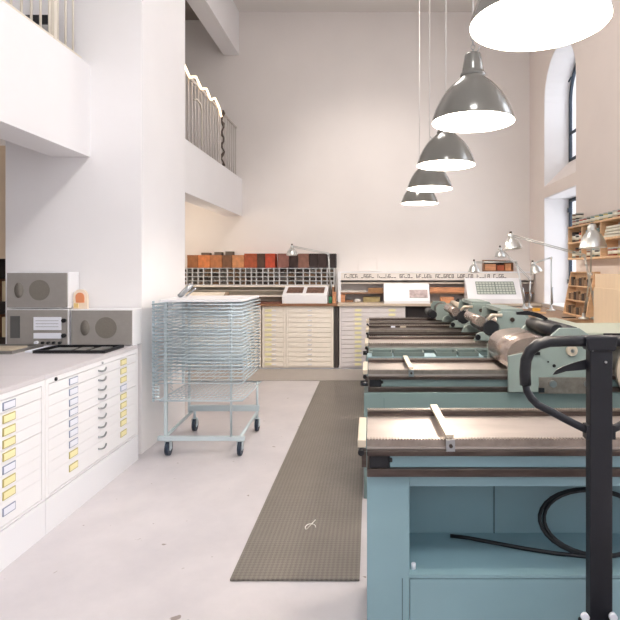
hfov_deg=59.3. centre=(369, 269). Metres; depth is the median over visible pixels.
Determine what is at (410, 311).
base cabinet
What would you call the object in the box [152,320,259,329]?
wire shelf
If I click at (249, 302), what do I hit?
wire shelf
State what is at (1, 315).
book
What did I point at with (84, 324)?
grille
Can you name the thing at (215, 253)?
box
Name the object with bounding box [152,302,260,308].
wire shelf
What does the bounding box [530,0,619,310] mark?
wall
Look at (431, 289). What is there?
wood tray
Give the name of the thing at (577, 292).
block
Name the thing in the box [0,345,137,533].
file cabinet
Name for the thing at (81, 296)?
ornament
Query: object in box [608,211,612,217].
tin
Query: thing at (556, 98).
trim
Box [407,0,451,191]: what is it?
pendant lamp
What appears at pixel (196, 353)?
wire shelf
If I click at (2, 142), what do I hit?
wall
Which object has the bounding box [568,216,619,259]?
wall shelf
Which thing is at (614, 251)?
tin
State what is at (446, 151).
pendant lamp
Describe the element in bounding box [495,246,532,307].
desk lamp
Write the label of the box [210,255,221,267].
storage box
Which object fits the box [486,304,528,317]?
hood
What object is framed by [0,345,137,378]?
countertop
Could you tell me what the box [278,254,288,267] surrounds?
storage box
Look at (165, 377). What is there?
wire shelf
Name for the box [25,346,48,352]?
ruler
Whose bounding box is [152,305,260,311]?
wire shelf
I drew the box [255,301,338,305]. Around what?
countertop
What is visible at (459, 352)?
tray
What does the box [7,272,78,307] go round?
speaker
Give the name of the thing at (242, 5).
ceiling
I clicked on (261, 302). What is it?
board
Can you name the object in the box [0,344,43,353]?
tray
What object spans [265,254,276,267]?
storage box
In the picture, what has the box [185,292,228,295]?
stand
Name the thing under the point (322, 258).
storage box
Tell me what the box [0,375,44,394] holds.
countertop
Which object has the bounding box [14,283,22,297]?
grille
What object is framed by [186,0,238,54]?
beam
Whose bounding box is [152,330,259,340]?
wire shelf
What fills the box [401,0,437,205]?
pendant lamp
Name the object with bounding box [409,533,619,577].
shelf
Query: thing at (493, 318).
press
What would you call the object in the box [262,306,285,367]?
file cabinet
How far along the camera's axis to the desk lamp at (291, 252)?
8.30 m
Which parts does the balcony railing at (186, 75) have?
handrail, post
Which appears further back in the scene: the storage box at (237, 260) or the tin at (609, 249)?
the storage box at (237, 260)
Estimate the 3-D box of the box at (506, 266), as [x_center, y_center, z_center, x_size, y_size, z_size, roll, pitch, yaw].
[2.204,-0.049,8.648,0.095,0.110,0.085,0,0,0]
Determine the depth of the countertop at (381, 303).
8.08 m
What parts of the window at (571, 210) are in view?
pane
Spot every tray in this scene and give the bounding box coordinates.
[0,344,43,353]
[32,345,123,353]
[372,350,391,355]
[393,350,423,355]
[429,287,463,291]
[434,350,456,355]
[456,350,478,355]
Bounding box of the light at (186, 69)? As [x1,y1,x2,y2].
[185,65,221,116]
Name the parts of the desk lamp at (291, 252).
lamp shade, arm, arm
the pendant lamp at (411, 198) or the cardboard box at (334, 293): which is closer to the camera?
the pendant lamp at (411, 198)
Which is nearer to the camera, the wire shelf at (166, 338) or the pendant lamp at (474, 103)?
the pendant lamp at (474, 103)
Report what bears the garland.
hanging from the balcony railing at (186, 75)
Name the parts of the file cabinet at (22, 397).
drawer, drawer, drawer, drawer, drawer, drawer, drawer, drawer, drawer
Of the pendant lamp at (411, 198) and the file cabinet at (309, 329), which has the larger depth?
the file cabinet at (309, 329)
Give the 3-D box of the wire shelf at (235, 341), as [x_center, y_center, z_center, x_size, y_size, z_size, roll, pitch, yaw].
[-1.387,0.593,4.695,0.723,0.010,0.738,0,0,0]
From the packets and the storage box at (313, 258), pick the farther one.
the storage box at (313, 258)
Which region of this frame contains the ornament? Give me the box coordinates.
[73,289,88,308]
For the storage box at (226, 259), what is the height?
0.199 m
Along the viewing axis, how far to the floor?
2.94 m
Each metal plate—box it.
[51,347,77,349]
[76,347,93,349]
[92,347,112,349]
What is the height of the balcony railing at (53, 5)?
0.997 m
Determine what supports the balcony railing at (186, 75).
on the balcony at (209, 185)
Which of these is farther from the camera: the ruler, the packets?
the packets
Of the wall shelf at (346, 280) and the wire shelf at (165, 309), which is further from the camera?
the wall shelf at (346, 280)
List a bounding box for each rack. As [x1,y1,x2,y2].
[152,283,261,455]
[185,268,334,284]
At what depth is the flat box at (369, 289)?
8.46 m
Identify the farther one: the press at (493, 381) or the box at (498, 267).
the box at (498, 267)
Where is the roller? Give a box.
[488,327,541,366]
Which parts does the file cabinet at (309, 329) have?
drawer, drawer, drawer, drawer, drawer, drawer, drawer, drawer, drawer, drawer, drawer, drawer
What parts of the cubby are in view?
panel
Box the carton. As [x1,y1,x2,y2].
[341,294,344,301]
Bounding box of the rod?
[193,98,202,145]
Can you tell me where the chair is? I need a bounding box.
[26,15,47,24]
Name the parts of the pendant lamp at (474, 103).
lamp shade, lamp shade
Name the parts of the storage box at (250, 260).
lid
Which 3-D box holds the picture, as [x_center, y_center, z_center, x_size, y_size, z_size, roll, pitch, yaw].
[0.732,0.358,8.153,0.272,0.117,0.076,0,0,0]
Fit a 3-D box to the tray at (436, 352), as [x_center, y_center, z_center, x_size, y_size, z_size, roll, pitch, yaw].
[0.580,0.640,4.165,0.153,0.030,0.150,0,0,0]
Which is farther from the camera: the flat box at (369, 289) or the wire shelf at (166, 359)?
the flat box at (369, 289)
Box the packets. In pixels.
[604,224,619,237]
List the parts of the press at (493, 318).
plate, lever, plate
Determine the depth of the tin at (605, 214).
5.58 m
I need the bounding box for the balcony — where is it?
[0,0,89,156]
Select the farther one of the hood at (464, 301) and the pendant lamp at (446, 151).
the hood at (464, 301)
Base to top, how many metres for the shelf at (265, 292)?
0.264 m
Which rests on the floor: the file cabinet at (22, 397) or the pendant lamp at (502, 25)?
the file cabinet at (22, 397)
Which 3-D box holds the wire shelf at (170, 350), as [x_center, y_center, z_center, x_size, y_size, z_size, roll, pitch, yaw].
[-1.387,0.680,4.695,0.723,0.010,0.738,0,0,0]
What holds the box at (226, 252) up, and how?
on the storage box at (226, 259)
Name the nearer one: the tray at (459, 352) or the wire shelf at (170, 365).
the tray at (459, 352)
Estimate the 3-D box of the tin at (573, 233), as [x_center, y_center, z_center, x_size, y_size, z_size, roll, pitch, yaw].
[2.470,-0.391,6.470,0.093,0.120,0.093,0,0,0]
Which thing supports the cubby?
on the wall shelf at (346, 280)
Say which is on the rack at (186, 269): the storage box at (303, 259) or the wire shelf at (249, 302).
the storage box at (303, 259)
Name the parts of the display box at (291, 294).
picture panel, picture panel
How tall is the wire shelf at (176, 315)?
0.010 m
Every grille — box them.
[10,316,19,337]
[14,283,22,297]
[29,280,49,299]
[80,320,88,334]
[95,317,116,337]
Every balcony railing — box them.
[2,0,81,58]
[185,71,236,173]
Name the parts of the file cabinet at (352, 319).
drawer, drawer, drawer, drawer, drawer, drawer, drawer, drawer, drawer, drawer, drawer, drawer, drawer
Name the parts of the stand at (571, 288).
panel, panel, panel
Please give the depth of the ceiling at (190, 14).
8.53 m
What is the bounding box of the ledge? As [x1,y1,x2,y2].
[367,353,483,358]
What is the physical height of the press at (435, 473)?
1.195 m
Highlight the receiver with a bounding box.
[7,308,72,345]
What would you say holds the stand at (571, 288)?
on the bench
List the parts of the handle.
release lever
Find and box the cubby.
[482,260,512,270]
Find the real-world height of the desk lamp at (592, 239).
0.999 m
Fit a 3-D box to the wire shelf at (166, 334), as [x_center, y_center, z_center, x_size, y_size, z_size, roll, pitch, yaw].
[-1.387,0.536,4.695,0.723,0.010,0.738,0,0,0]
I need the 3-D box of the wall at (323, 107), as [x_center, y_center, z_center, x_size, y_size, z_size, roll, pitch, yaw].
[-0.705,-1.340,8.850,8.190,5.680,0.200,0,0,0]
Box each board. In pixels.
[159,296,258,301]
[259,302,281,303]
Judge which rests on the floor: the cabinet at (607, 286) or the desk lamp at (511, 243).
the cabinet at (607, 286)
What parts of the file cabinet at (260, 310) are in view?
drawer, drawer, drawer, drawer, drawer, drawer, drawer, drawer, drawer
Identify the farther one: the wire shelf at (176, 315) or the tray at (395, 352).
the wire shelf at (176, 315)
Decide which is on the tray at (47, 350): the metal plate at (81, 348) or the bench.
the metal plate at (81, 348)
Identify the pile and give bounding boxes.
[341,290,365,291]
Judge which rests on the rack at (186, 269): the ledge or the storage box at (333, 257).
the storage box at (333, 257)
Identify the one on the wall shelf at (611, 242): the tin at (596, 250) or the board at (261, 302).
the tin at (596, 250)
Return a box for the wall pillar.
[5,0,184,453]
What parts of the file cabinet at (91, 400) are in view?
frame, drawer, drawer, drawer, drawer, drawer, drawer, drawer, drawer, drawer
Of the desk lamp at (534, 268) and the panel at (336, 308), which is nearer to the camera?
the desk lamp at (534, 268)
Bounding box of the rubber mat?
[230,380,364,580]
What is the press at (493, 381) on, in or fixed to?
on the floor
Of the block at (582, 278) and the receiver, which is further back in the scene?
the block at (582, 278)
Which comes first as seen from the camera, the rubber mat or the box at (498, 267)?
the rubber mat
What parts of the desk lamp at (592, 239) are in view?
arm, arm, lamp shade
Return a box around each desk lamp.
[286,244,332,302]
[468,259,527,308]
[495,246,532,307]
[504,231,593,318]
[530,256,554,310]
[578,223,606,319]
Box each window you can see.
[567,197,575,283]
[568,63,575,161]
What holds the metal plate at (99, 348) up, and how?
on the tray at (47, 350)
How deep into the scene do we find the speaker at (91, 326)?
4.22 m
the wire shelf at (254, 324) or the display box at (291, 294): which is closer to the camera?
the wire shelf at (254, 324)
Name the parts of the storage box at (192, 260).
lid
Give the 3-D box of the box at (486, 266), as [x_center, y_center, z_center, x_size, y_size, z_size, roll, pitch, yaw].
[1.919,-0.043,8.648,0.177,0.100,0.085,0,0,0]
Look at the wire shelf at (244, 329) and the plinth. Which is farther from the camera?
the plinth
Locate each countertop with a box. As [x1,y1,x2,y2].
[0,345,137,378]
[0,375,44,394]
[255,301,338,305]
[338,301,541,305]
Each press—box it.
[358,404,619,619]
[360,310,619,498]
[363,304,574,375]
[366,299,529,350]
[366,300,465,332]
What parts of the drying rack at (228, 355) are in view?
rail, rail, rail, rail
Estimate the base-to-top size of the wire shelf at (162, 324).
0.010 m
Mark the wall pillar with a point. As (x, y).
(114, 216)
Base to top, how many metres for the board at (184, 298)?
0.019 m
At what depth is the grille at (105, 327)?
4.22 m
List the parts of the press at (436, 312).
plate, plate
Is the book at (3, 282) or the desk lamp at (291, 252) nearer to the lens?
the book at (3, 282)
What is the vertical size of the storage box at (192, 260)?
0.199 m
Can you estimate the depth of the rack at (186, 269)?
8.48 m
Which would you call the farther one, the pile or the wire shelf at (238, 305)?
the pile
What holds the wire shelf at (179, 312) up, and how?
attached to the drying rack at (228, 355)
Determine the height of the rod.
0.521 m
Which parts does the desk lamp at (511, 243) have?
lamp shade, arm, arm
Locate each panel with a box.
[334,306,338,367]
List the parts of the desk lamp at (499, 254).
lamp shade, arm, arm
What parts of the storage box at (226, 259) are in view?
lid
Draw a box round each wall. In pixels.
[0,139,4,145]
[185,12,529,300]
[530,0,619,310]
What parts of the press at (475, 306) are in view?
plate, lever, plate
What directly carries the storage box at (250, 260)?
on the rack at (186, 269)
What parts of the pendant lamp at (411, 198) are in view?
lamp shade, lamp shade, cord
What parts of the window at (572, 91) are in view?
pane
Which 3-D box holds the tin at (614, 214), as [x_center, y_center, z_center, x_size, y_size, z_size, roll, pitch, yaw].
[2.470,-0.558,5.390,0.093,0.075,0.093,0,0,0]
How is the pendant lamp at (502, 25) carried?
hanging from the ceiling at (242, 5)
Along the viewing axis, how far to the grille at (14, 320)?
4.22 m
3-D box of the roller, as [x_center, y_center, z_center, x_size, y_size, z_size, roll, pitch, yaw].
[1.009,0.537,3.803,0.232,0.206,0.570,0,0,0]
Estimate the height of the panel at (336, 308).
0.924 m
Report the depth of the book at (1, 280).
4.84 m
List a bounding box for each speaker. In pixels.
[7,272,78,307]
[71,308,140,345]
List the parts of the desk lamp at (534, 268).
lamp shade, arm, arm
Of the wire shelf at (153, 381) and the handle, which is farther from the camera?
the wire shelf at (153, 381)
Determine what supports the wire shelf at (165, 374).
attached to the drying rack at (228, 355)
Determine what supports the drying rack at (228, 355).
on the floor
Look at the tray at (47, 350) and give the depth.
3.84 m
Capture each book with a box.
[0,279,4,300]
[0,314,4,336]
[2,281,4,300]
[2,317,4,336]
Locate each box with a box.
[187,255,197,267]
[198,255,209,267]
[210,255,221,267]
[214,252,223,254]
[222,255,231,267]
[225,251,234,254]
[232,255,243,267]
[244,254,256,267]
[257,254,264,267]
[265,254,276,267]
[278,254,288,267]
[282,286,328,303]
[289,254,297,267]
[298,254,308,267]
[309,254,317,267]
[318,254,326,267]
[327,254,336,267]
[333,292,335,302]
[363,296,379,301]
[368,288,382,291]
[464,278,523,303]
[484,264,495,269]
[496,265,503,269]
[504,264,510,269]
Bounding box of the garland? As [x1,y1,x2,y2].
[221,110,224,165]
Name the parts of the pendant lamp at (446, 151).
cord, lamp shade, lamp shade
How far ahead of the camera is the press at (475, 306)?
5.96 m
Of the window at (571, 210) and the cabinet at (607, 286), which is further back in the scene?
the window at (571, 210)
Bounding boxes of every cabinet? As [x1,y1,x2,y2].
[0,146,4,343]
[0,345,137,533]
[0,375,45,571]
[185,306,261,367]
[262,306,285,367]
[286,306,333,367]
[339,306,404,367]
[405,306,430,317]
[594,274,619,322]
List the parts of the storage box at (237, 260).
lid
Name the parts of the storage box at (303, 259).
lid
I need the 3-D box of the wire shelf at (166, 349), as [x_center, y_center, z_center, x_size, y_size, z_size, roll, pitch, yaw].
[-1.387,0.651,4.695,0.723,0.010,0.738,0,0,0]
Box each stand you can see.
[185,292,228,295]
[384,283,429,303]
[563,272,599,318]
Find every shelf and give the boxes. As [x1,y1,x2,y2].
[152,299,260,304]
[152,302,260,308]
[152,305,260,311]
[152,308,260,315]
[152,311,259,318]
[152,314,259,322]
[152,317,259,326]
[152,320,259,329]
[152,324,259,333]
[152,327,259,336]
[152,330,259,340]
[152,333,259,344]
[152,336,260,347]
[152,339,260,351]
[152,342,260,354]
[152,345,260,358]
[152,348,260,362]
[152,351,260,365]
[152,354,259,369]
[152,357,259,372]
[152,360,259,376]
[152,363,259,380]
[152,367,259,383]
[185,285,334,300]
[338,272,533,301]
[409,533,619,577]
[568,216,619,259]
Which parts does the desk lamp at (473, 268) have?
lamp shade, arm, arm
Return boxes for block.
[440,297,453,302]
[576,291,580,299]
[581,277,585,285]
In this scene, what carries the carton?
on the countertop at (381, 303)
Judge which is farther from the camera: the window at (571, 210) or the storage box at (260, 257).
the storage box at (260, 257)
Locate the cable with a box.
[450,487,619,558]
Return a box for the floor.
[0,381,409,619]
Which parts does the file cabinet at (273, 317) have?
drawer, drawer, drawer, drawer, drawer, drawer, drawer, drawer, drawer, drawer, drawer, drawer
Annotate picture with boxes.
[409,290,427,297]
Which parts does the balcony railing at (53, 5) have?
post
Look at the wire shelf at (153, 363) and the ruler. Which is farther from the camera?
the wire shelf at (153, 363)
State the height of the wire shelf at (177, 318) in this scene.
0.010 m
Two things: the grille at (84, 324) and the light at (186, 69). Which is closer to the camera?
the grille at (84, 324)
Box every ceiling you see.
[185,0,198,19]
[233,0,477,11]
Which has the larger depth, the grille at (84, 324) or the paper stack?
the grille at (84, 324)
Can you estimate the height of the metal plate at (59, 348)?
0.008 m
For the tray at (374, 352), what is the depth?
4.09 m
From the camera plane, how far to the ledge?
4.09 m
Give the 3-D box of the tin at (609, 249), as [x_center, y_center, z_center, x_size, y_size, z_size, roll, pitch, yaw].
[2.470,-0.185,5.498,0.093,0.085,0.093,0,0,0]
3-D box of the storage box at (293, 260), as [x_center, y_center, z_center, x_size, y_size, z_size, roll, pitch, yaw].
[-1.204,-0.141,8.610,0.138,0.211,0.224,0,0,0]
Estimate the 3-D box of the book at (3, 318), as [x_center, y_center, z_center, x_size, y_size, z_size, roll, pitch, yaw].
[-3.263,0.510,4.910,0.045,0.180,0.180,0,0,0]
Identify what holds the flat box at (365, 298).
on the countertop at (381, 303)
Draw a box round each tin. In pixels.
[572,232,578,241]
[575,213,583,218]
[594,249,598,256]
[603,212,607,218]
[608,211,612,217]
[608,248,612,255]
[612,210,616,216]
[612,247,616,255]
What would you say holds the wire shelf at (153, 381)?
attached to the drying rack at (228, 355)
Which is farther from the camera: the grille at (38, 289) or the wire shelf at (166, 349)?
the wire shelf at (166, 349)
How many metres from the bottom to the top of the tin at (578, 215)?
0.075 m
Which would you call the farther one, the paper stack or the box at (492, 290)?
the box at (492, 290)
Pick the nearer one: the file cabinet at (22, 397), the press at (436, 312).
the file cabinet at (22, 397)
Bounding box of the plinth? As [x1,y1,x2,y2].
[185,369,364,380]
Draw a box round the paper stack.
[0,346,27,350]
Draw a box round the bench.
[516,307,593,322]
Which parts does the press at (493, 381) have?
knob, plate, rail, plate, plate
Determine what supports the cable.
on the press at (435, 473)
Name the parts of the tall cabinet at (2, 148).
door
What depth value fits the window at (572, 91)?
7.91 m
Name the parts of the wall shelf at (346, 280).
panel, panel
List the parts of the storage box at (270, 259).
lid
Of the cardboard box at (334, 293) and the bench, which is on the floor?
the bench
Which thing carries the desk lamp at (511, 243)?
on the bench
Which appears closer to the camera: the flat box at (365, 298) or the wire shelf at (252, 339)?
the wire shelf at (252, 339)
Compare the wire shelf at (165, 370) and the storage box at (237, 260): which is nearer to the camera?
the wire shelf at (165, 370)
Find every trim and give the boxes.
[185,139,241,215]
[185,367,362,368]
[542,44,575,307]
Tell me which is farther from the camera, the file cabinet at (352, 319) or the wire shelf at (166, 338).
the file cabinet at (352, 319)
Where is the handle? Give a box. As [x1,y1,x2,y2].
[519,335,619,619]
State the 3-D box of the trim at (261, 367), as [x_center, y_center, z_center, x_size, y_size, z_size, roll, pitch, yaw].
[-1.540,1.485,8.420,4.120,0.030,0.540,0,0,0]
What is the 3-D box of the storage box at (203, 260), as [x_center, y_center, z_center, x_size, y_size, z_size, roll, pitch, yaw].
[-2.613,-0.136,8.610,0.185,0.199,0.224,0,0,0]
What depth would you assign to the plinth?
7.62 m
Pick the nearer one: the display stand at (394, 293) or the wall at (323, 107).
the display stand at (394, 293)
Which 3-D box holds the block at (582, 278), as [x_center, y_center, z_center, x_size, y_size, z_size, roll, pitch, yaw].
[2.529,0.138,6.387,0.030,0.105,0.062,0,0,0]
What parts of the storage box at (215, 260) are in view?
lid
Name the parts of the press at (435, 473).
knob, plate, rail, access panel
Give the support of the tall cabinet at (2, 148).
on the floor
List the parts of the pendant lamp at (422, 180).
lamp shade, lamp shade, cord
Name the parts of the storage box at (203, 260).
lid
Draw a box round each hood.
[462,299,490,303]
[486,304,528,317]
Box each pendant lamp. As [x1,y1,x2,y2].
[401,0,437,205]
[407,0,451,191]
[417,0,474,170]
[432,0,514,132]
[469,0,613,51]
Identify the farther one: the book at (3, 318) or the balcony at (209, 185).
the balcony at (209, 185)
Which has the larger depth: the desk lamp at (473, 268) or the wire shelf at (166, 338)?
the desk lamp at (473, 268)
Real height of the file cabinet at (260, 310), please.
0.924 m
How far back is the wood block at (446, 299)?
8.20 m

